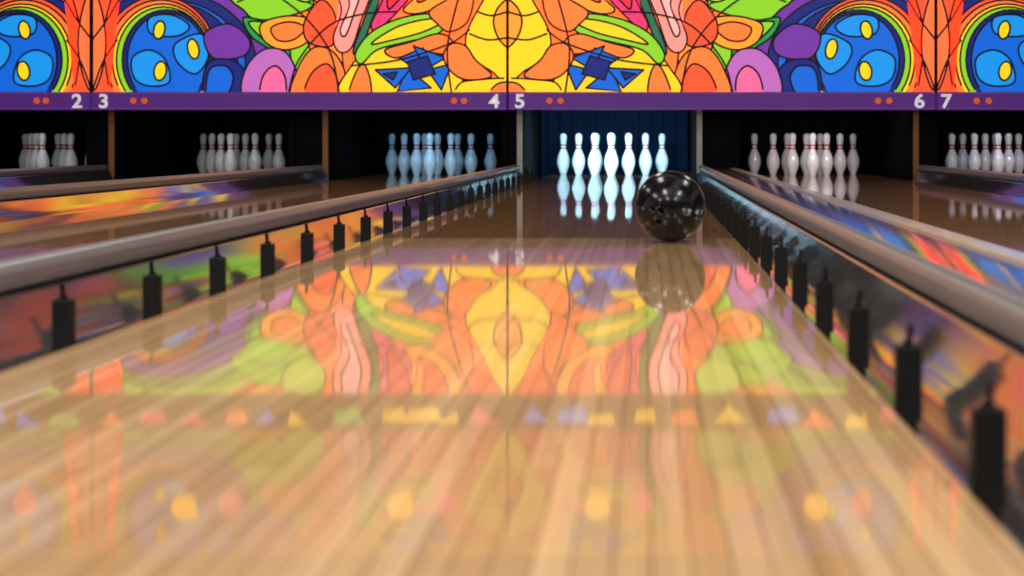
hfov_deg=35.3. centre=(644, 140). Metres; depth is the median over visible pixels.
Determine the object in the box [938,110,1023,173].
curtain
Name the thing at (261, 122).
curtain
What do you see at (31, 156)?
pin
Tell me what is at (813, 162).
pin
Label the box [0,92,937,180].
pit kickbacks
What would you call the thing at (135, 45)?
mural
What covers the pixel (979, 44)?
mural
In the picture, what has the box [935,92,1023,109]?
fascia
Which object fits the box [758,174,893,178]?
deck
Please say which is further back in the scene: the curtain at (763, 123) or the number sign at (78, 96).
the curtain at (763, 123)
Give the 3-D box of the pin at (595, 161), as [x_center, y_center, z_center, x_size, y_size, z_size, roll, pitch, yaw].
[-0.186,0.119,14.644,0.913,0.381,1.035,0,0,-30]
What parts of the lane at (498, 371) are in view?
bumper rail, bumper rail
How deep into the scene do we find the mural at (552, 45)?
12.98 m
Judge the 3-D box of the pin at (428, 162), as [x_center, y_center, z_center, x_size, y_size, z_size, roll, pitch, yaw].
[-1.776,0.119,14.644,0.913,0.381,1.035,0,0,-30]
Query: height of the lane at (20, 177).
0.208 m
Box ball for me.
[635,171,705,241]
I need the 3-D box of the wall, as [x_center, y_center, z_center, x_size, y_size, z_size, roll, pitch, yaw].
[-1.090,-1.340,16.050,14.800,3.700,0.100,0,0,0]
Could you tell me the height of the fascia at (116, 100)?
0.142 m
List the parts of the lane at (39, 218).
bumper rail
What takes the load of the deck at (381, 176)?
on the floor
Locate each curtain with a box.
[18,110,86,167]
[191,110,287,173]
[375,110,501,174]
[541,110,687,177]
[739,110,873,174]
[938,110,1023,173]
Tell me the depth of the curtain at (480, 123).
15.27 m
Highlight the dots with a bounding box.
[33,98,991,103]
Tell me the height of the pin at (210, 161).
0.381 m
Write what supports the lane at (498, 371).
on the floor
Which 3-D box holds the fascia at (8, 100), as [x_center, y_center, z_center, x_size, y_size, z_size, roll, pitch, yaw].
[-6.189,-0.323,12.991,3.386,0.142,0.098,0,0,0]
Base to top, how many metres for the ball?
0.218 m
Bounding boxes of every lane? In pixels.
[0,165,112,187]
[0,165,436,259]
[0,165,1023,575]
[775,165,1023,252]
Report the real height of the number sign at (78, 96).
0.114 m
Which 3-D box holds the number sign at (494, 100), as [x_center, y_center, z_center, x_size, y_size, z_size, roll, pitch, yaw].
[-1.221,-0.324,12.938,0.088,0.114,0.008,0,0,0]
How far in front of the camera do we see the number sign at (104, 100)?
12.93 m
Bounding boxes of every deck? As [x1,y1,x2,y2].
[348,174,463,178]
[540,174,653,178]
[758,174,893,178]
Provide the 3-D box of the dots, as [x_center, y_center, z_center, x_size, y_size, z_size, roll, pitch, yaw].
[-1.069,-0.325,12.939,7.751,0.052,0.006,0,0,0]
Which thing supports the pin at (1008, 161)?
on the deck
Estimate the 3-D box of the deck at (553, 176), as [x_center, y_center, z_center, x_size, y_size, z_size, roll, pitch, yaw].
[-0.290,0.350,14.201,1.150,0.080,1.998,0,0,0]
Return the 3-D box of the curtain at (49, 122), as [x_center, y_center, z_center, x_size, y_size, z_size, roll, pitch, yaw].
[-5.280,-0.140,15.270,1.400,1.060,0.024,0,0,0]
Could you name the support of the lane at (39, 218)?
on the floor
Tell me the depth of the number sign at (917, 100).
12.93 m
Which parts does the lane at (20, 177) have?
bumper rail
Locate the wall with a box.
[374,110,874,177]
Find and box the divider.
[713,168,1023,298]
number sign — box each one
[72,94,81,107]
[99,94,107,107]
[489,94,498,107]
[515,94,523,107]
[915,94,924,107]
[941,94,951,107]
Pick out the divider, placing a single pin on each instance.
(997, 266)
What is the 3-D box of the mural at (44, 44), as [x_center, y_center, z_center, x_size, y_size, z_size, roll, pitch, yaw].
[-6.189,-0.914,12.998,3.422,1.032,0.085,0,0,0]
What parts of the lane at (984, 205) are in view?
bumper rail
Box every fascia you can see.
[0,92,91,109]
[91,92,506,109]
[508,92,935,109]
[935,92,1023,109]
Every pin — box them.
[18,133,86,167]
[197,133,285,173]
[385,133,496,175]
[557,133,667,175]
[748,133,859,175]
[945,133,1023,172]
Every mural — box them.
[0,0,88,91]
[89,0,505,91]
[506,0,933,91]
[934,0,1023,91]
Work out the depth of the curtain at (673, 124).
15.27 m
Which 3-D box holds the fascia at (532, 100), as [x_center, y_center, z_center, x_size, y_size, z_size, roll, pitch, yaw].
[0.622,-0.323,12.991,3.456,0.142,0.098,0,0,0]
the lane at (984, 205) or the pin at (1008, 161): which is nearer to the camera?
the lane at (984, 205)
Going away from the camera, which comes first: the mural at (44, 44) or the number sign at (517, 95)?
the number sign at (517, 95)
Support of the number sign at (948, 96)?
attached to the fascia at (958, 100)

